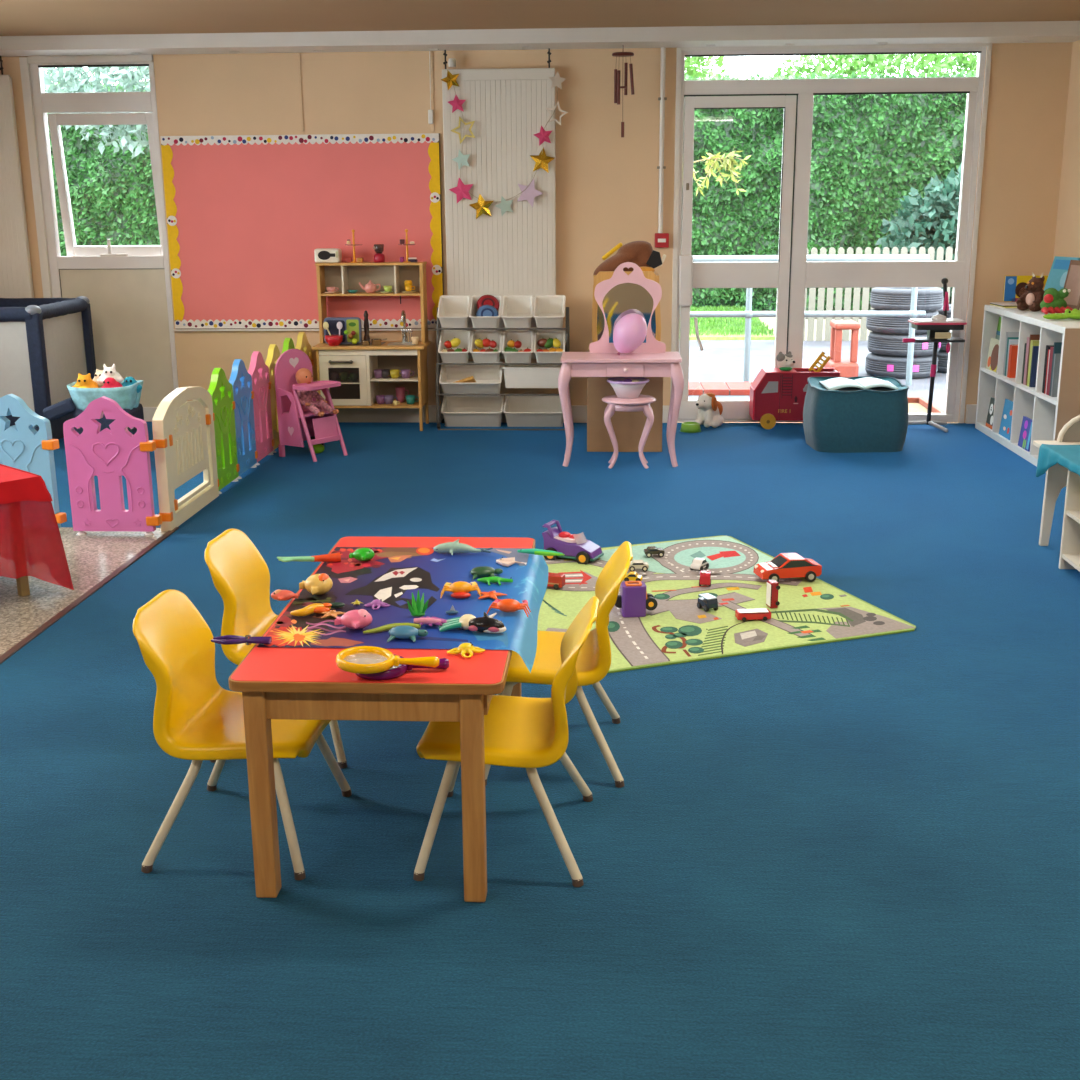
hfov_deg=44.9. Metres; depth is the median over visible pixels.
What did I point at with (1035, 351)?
book
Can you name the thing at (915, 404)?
sandpit
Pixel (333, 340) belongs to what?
bowl
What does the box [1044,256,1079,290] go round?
book
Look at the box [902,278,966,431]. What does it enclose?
stand
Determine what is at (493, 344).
food
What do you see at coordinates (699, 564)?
toy car
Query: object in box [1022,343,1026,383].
book
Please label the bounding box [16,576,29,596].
table leg
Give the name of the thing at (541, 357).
tub
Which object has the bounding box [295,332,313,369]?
fence
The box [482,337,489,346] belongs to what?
food
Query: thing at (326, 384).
tray
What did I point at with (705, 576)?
toy car
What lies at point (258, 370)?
fence
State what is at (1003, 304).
flat book
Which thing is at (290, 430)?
print
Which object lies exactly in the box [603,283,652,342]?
mirror
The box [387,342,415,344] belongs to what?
sink
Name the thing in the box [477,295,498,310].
disc
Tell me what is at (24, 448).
fence
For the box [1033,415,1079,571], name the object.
chair
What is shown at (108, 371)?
cat
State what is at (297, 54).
trim
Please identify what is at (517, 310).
tub
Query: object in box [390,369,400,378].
cup
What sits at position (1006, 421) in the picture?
book
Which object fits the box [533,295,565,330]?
tub
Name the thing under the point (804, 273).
door frame
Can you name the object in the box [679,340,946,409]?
patio
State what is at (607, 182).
wall
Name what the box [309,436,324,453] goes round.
toy
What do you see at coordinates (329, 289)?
cup
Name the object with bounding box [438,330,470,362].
tub
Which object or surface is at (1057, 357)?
book
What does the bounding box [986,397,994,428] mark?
book
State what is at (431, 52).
trim
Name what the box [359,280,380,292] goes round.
teapot
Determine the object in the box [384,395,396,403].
cup
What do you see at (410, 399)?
cup
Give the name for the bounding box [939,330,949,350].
tyre
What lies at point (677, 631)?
rug
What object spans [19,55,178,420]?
window
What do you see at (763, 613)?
bus
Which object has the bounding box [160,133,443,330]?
pinboard
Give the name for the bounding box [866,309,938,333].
tyre
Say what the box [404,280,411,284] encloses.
cup
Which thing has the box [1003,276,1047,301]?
book
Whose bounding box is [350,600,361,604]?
starfish
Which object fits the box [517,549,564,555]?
toy swordfish
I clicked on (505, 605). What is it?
crab
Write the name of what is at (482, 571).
turtle
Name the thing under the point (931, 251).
picket fence
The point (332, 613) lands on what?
starfish
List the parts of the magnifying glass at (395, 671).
handle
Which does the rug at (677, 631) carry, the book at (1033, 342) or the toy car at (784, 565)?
the toy car at (784, 565)
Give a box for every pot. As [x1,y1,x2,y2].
[361,340,370,345]
[371,338,386,345]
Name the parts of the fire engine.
trim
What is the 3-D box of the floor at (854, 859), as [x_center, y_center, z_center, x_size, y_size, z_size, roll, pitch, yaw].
[0.621,0.693,3.510,4.965,0.120,11.500,0,15,3]
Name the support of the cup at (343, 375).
on the toy kitchen at (345, 276)
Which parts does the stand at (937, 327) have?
microphone stem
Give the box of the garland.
[441,70,567,218]
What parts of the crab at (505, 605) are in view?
leg, leg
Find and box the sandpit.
[908,397,943,412]
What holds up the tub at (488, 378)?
in the rack at (438, 328)
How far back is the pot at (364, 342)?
8.69 m
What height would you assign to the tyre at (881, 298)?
0.202 m
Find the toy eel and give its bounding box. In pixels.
[363,623,420,633]
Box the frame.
[824,320,859,376]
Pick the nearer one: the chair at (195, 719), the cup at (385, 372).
the chair at (195, 719)
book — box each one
[819,377,898,390]
[985,338,999,372]
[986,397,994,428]
[990,302,1016,306]
[990,304,1017,308]
[995,317,1000,339]
[999,399,1012,439]
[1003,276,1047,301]
[1003,332,1018,374]
[1004,337,1018,375]
[1006,339,1018,376]
[1007,345,1017,377]
[1018,416,1031,451]
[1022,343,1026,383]
[1023,337,1029,384]
[1026,334,1039,385]
[1027,340,1039,386]
[1029,346,1038,386]
[1042,345,1053,392]
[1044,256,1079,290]
[1044,350,1048,393]
[1045,350,1049,393]
[1046,347,1053,394]
[1049,342,1061,395]
[1051,354,1060,396]
[1064,260,1079,309]
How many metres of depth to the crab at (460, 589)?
3.32 m
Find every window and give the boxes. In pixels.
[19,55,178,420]
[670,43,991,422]
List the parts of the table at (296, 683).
leg, leg, leg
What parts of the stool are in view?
leg, leg, seat, leg, leg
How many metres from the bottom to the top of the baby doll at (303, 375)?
0.269 m
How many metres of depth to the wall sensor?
8.60 m
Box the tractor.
[615,581,656,616]
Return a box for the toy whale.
[468,612,505,632]
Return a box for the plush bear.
[92,369,102,387]
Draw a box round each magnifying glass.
[336,646,438,673]
[355,654,448,679]
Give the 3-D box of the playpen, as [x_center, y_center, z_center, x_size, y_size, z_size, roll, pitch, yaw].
[-3.617,-1.110,8.535,1.145,0.897,0.860,0,15,3]
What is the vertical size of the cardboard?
1.085 m
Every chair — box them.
[133,589,351,879]
[204,528,346,768]
[274,349,347,461]
[413,596,598,886]
[485,541,632,787]
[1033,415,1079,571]
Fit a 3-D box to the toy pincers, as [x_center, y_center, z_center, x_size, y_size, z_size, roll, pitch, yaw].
[-0.682,0.229,2.984,0.136,0.020,0.044,0,15,3]
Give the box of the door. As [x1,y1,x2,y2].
[678,95,796,418]
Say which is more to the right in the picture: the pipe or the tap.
the pipe
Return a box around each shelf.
[370,374,417,380]
[975,305,1079,466]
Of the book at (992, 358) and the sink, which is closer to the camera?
the book at (992, 358)
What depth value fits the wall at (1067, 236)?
8.31 m
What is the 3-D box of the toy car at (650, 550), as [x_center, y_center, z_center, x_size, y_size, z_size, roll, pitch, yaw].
[0.492,0.051,5.631,0.085,0.038,0.052,-2,15,-5]
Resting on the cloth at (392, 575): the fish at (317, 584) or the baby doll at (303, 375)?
the fish at (317, 584)
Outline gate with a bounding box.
[152,387,218,531]
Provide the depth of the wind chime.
8.31 m
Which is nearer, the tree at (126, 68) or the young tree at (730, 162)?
the young tree at (730, 162)
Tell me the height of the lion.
0.147 m
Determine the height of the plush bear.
0.130 m
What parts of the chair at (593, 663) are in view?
leg, leg, leg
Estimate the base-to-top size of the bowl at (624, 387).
0.106 m
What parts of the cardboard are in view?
mirror panel, arched frame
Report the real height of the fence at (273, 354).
0.648 m
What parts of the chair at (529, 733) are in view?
leg, leg, leg, leg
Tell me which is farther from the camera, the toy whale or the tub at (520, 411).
the tub at (520, 411)
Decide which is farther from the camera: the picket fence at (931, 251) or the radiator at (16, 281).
the picket fence at (931, 251)
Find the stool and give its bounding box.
[602,395,655,468]
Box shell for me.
[331,602,344,607]
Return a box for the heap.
[593,241,665,275]
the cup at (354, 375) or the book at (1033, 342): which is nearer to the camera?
the book at (1033, 342)
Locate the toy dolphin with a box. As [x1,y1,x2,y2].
[433,539,492,555]
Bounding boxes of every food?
[444,340,451,348]
[450,337,460,347]
[475,338,483,347]
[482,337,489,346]
[490,340,496,347]
[502,346,512,354]
[507,339,514,347]
[514,340,521,347]
[537,337,546,346]
[544,338,552,347]
[553,338,560,347]
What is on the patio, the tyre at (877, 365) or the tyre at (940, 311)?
the tyre at (877, 365)
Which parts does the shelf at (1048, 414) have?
board, shelf, panel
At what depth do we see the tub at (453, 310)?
8.79 m
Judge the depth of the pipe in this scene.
8.55 m
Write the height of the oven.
0.333 m
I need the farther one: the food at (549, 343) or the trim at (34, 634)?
the food at (549, 343)
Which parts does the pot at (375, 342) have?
pot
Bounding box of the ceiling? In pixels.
[0,0,1079,35]
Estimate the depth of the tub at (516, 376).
8.72 m
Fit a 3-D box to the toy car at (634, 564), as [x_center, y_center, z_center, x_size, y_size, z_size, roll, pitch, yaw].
[0.407,0.106,5.420,0.085,0.038,0.053,-1,15,-1]
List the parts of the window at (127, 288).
frame trim, opening sash, solid panel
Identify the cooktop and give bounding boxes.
[340,342,385,344]
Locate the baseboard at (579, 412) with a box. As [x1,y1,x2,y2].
[334,404,976,423]
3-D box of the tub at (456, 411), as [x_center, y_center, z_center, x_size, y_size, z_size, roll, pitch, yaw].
[-0.458,-0.881,8.960,0.419,0.213,0.240,0,15,3]
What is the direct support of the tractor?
on the rug at (677, 631)
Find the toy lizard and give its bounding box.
[477,577,512,585]
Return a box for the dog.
[694,393,723,427]
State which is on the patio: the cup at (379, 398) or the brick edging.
the brick edging
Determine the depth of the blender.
8.70 m
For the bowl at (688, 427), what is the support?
on the floor at (854, 859)
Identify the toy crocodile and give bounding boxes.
[1043,309,1079,319]
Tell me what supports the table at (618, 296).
on the floor at (854, 859)
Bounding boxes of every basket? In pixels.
[43,380,143,434]
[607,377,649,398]
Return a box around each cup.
[326,287,338,291]
[329,372,339,380]
[339,372,350,381]
[350,372,358,381]
[374,369,381,378]
[376,395,384,403]
[382,369,389,378]
[384,286,391,291]
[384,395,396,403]
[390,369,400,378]
[395,387,408,402]
[401,369,413,378]
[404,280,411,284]
[405,285,414,290]
[406,395,418,403]
[411,337,418,344]
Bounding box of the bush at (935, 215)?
[875,162,961,303]
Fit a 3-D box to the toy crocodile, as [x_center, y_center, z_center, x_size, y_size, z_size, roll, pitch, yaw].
[3.060,-1.291,7.462,0.396,0.062,0.234,-3,15,-9]
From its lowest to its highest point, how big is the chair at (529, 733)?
0.591 m
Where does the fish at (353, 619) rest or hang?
on the cloth at (392, 575)
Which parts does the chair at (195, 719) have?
leg, leg, leg, leg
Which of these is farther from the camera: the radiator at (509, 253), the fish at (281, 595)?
the radiator at (509, 253)
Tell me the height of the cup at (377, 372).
0.055 m
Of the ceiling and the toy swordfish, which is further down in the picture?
the toy swordfish
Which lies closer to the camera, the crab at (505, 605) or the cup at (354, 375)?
the crab at (505, 605)
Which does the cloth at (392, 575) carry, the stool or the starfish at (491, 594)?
the starfish at (491, 594)
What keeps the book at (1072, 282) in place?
on the shelf at (1048, 414)
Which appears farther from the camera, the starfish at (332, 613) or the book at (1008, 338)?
the book at (1008, 338)
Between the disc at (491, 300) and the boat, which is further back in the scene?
the disc at (491, 300)
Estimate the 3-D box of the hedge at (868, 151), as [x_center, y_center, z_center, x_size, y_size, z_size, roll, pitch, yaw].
[-0.421,-5.196,19.863,20.233,3.516,1.440,0,15,3]
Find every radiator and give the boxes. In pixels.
[0,56,33,297]
[442,48,555,358]
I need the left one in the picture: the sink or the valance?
the valance
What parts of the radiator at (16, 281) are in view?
panel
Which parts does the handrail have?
post, rail, rail, post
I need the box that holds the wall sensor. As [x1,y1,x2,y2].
[428,51,432,123]
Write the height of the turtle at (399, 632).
0.029 m
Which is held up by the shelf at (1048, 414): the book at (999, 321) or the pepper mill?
the book at (999, 321)
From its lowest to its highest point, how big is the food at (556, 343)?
0.066 m
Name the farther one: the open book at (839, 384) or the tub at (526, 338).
the tub at (526, 338)
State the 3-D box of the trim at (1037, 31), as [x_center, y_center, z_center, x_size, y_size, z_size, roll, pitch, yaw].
[-0.528,-3.268,8.305,7.820,0.255,0.360,0,15,3]
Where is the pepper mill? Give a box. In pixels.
[364,311,369,339]
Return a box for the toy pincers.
[211,635,271,644]
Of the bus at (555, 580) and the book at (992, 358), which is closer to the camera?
the bus at (555, 580)
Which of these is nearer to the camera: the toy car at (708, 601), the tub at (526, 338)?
the toy car at (708, 601)
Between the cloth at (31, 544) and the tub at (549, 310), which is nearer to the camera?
the cloth at (31, 544)
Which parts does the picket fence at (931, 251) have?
rail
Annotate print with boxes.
[288,427,293,435]
[289,357,298,367]
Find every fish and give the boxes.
[122,377,141,392]
[271,589,299,600]
[299,573,332,594]
[334,609,371,628]
[349,548,374,560]
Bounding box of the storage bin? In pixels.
[803,376,908,452]
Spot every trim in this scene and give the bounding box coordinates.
[0,21,1079,56]
[0,527,178,663]
[131,40,1032,53]
[296,53,303,131]
[429,51,434,130]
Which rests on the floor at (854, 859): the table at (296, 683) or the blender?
the table at (296, 683)
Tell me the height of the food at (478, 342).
0.068 m
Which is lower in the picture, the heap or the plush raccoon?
the plush raccoon
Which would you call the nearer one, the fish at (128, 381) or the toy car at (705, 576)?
the toy car at (705, 576)
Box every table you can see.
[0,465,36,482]
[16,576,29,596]
[228,536,534,901]
[558,262,683,466]
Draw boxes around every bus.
[547,572,564,589]
[735,608,770,620]
[766,580,779,607]
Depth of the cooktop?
8.76 m
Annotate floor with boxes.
[0,422,1079,1079]
[0,527,165,655]
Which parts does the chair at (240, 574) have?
leg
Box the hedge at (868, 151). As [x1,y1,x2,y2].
[44,70,975,310]
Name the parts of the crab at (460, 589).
leg, leg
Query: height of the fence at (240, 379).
0.648 m
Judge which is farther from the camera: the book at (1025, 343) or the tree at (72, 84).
the tree at (72, 84)
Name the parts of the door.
handle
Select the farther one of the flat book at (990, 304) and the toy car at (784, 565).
the flat book at (990, 304)
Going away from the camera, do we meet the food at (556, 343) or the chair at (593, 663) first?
the chair at (593, 663)
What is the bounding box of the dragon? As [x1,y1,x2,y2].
[1040,288,1072,313]
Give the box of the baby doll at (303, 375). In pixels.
[295,368,338,416]
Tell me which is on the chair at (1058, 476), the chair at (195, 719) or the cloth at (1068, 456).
the cloth at (1068, 456)
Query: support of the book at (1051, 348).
on the shelf at (1048, 414)
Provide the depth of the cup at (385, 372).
8.77 m
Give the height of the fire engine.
0.509 m
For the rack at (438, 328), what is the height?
0.807 m
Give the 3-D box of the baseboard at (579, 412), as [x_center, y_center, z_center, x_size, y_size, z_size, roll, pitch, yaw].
[-0.511,-0.882,9.094,7.800,0.130,0.035,0,15,3]
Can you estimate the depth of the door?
8.76 m
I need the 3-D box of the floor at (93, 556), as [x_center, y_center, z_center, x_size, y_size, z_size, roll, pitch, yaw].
[-3.380,1.054,2.236,2.825,0.120,8.430,0,15,3]
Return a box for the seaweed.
[407,590,427,616]
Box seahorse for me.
[290,603,331,615]
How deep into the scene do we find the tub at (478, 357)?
8.77 m
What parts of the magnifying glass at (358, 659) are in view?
handle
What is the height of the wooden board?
0.129 m
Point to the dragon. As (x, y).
(1053, 301)
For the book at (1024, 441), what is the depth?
7.76 m
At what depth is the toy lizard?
3.44 m
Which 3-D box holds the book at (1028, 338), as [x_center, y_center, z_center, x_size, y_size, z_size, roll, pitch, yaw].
[2.994,-1.064,7.768,0.200,0.280,0.045,0,15,3]
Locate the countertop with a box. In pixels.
[312,341,430,349]
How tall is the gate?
0.625 m
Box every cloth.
[0,465,73,589]
[257,547,547,672]
[1036,444,1079,476]
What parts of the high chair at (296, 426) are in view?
leg, panel, backrest, leg, seat, panel, footboard, leg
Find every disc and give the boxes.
[476,305,498,315]
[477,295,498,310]
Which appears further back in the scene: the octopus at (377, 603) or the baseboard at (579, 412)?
the baseboard at (579, 412)
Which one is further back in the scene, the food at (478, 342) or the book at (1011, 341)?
the food at (478, 342)
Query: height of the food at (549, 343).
0.069 m
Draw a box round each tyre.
[865,353,937,378]
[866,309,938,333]
[867,331,940,356]
[870,287,943,310]
[936,304,951,317]
[937,351,947,372]
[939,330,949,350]
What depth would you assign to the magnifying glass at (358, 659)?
2.76 m
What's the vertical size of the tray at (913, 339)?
0.015 m
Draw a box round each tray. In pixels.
[293,380,340,389]
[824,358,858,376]
[902,314,966,342]
[911,337,964,341]
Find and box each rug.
[53,422,287,527]
[537,535,915,672]
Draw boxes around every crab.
[440,581,480,597]
[486,599,530,616]
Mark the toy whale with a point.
(486, 624)
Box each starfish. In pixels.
[320,610,344,617]
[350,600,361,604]
[477,590,506,599]
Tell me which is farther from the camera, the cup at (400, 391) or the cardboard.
the cup at (400, 391)
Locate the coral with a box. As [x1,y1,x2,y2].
[414,616,446,625]
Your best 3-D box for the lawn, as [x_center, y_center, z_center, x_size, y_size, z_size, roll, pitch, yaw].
[1.172,-2.929,17.439,3.508,0.141,3.951,0,15,3]
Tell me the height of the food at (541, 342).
0.067 m
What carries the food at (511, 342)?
in the tub at (526, 338)
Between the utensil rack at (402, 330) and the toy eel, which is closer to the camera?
the toy eel
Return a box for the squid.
[277,552,340,561]
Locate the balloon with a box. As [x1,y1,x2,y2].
[613,313,646,354]
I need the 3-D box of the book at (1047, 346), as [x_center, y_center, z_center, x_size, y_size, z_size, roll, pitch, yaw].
[2.976,-0.971,7.430,0.200,0.270,0.040,0,15,3]
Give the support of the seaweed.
on the cloth at (392, 575)
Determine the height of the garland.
0.944 m
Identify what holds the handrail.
on the patio
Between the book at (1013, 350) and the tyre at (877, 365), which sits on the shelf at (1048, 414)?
the book at (1013, 350)
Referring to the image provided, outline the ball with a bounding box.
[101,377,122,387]
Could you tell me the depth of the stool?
7.44 m
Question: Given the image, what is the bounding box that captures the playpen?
[0,296,95,439]
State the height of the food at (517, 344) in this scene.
0.056 m
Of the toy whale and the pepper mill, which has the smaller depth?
the toy whale
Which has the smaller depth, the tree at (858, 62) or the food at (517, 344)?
the food at (517, 344)
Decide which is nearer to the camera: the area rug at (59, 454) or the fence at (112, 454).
the fence at (112, 454)
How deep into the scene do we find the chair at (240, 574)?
3.67 m
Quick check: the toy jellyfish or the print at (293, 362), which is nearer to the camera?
the toy jellyfish
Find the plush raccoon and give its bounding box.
[776,351,794,370]
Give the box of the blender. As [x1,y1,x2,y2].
[373,244,384,262]
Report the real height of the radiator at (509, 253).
1.995 m
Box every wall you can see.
[0,42,1072,422]
[1053,40,1079,259]
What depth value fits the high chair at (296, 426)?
7.87 m
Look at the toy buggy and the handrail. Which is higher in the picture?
the handrail
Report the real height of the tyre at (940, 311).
0.202 m
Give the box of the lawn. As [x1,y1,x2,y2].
[679,305,774,339]
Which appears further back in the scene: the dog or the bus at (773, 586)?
the dog
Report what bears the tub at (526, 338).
in the rack at (438, 328)
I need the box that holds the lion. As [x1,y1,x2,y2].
[72,373,98,387]
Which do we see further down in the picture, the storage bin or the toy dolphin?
the toy dolphin
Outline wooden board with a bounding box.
[452,376,476,382]
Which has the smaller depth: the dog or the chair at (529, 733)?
the chair at (529, 733)
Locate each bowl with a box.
[325,335,342,345]
[680,422,700,432]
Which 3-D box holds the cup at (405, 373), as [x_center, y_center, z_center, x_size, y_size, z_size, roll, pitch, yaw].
[-0.895,-1.116,8.780,0.082,0.055,0.066,5,15,18]
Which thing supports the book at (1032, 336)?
on the shelf at (1048, 414)
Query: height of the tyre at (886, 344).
0.202 m
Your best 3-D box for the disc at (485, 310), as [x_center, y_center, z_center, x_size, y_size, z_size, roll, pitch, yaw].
[-0.351,-1.499,8.707,0.150,0.132,0.072,-1,15,-1]
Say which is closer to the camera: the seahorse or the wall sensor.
the seahorse
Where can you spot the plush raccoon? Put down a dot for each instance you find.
(784, 362)
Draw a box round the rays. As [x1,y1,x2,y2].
[496,557,524,566]
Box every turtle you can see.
[387,625,427,641]
[470,566,502,579]
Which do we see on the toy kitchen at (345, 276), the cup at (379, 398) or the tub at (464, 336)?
the cup at (379, 398)
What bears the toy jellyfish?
on the cloth at (392, 575)
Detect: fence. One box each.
[0,394,66,527]
[63,396,161,535]
[208,368,239,493]
[228,359,257,478]
[248,351,274,464]
[265,344,279,452]
[282,338,294,352]
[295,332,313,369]
[787,247,955,340]
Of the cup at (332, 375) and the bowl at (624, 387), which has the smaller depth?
the bowl at (624, 387)
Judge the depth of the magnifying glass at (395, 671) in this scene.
2.77 m
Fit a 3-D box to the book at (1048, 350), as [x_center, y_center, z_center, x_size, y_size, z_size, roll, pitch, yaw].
[2.969,-0.953,7.404,0.190,0.250,0.015,0,15,3]
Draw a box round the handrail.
[690,254,929,385]
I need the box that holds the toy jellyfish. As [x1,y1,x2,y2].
[439,614,475,631]
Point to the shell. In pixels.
(335, 604)
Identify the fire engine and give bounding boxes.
[749,351,839,428]
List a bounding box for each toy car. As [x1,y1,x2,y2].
[623,571,642,580]
[629,560,648,571]
[644,546,664,557]
[690,557,708,570]
[697,593,717,611]
[699,570,710,586]
[753,553,821,581]
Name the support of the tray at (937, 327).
on the stand at (937, 327)
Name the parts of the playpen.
rail, rail, corner post, rail, corner post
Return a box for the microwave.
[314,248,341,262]
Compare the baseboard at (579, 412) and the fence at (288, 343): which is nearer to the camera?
the fence at (288, 343)
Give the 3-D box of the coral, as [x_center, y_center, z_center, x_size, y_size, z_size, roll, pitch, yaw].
[-0.257,0.191,3.102,0.080,0.023,0.052,3,15,14]
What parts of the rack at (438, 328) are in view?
frame, frame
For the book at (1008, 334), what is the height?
0.270 m
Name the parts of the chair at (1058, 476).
leg panel, shelf, shelf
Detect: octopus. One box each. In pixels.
[364,599,389,609]
[447,642,484,657]
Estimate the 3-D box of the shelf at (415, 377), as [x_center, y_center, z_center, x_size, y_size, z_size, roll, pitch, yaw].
[-0.965,-1.104,8.868,0.325,0.010,0.319,0,15,3]
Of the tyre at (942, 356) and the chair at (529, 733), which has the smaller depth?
the chair at (529, 733)
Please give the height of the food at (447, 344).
0.058 m
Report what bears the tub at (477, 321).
in the rack at (438, 328)
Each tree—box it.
[43,66,149,86]
[43,66,150,158]
[682,149,750,195]
[684,56,730,79]
[766,53,977,78]
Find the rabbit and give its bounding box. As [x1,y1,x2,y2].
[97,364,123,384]
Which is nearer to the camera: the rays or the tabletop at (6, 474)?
the rays
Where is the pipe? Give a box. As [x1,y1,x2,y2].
[657,47,666,232]
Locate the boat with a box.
[446,605,457,613]
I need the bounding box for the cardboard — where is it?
[587,271,662,451]
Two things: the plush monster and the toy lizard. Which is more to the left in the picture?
the toy lizard
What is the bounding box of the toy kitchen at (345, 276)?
[312,261,430,430]
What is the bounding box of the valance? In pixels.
[0,464,52,503]
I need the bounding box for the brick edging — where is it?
[688,382,752,394]
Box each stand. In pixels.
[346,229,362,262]
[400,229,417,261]
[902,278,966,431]
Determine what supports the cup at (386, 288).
on the saucer
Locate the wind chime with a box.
[612,52,633,136]
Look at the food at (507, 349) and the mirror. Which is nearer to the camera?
the mirror
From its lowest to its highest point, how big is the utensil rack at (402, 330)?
0.094 m
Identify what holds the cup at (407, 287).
on the saucer
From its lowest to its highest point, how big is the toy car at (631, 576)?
0.035 m
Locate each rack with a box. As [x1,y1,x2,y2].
[401,329,412,341]
[435,307,569,429]
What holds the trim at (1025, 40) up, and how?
attached to the wall at (607, 182)
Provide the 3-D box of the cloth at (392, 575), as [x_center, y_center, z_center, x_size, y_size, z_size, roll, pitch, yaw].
[-0.306,0.160,3.383,0.627,0.056,0.883,0,15,3]
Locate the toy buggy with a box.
[542,520,603,564]
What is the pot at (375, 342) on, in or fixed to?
on the toy kitchen at (345, 276)
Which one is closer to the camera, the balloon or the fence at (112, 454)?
the fence at (112, 454)
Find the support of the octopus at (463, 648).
on the table at (296, 683)
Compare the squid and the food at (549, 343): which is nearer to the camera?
the squid
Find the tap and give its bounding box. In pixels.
[401,310,406,340]
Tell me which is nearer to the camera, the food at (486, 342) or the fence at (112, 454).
the fence at (112, 454)
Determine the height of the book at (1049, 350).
0.250 m
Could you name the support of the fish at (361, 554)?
on the cloth at (392, 575)
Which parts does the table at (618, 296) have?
leg, leg, drawer, mirror frame, leg, leg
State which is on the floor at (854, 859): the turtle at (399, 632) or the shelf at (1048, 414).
the shelf at (1048, 414)
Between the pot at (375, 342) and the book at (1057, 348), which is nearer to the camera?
the book at (1057, 348)
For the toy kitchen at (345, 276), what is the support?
on the floor at (854, 859)
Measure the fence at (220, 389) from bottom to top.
0.648 m
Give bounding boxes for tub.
[437,295,470,330]
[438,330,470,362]
[439,361,502,396]
[441,396,503,426]
[469,295,501,330]
[470,330,502,362]
[501,295,533,330]
[502,330,533,362]
[502,365,560,387]
[503,396,562,426]
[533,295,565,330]
[533,330,564,362]
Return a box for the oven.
[319,356,367,405]

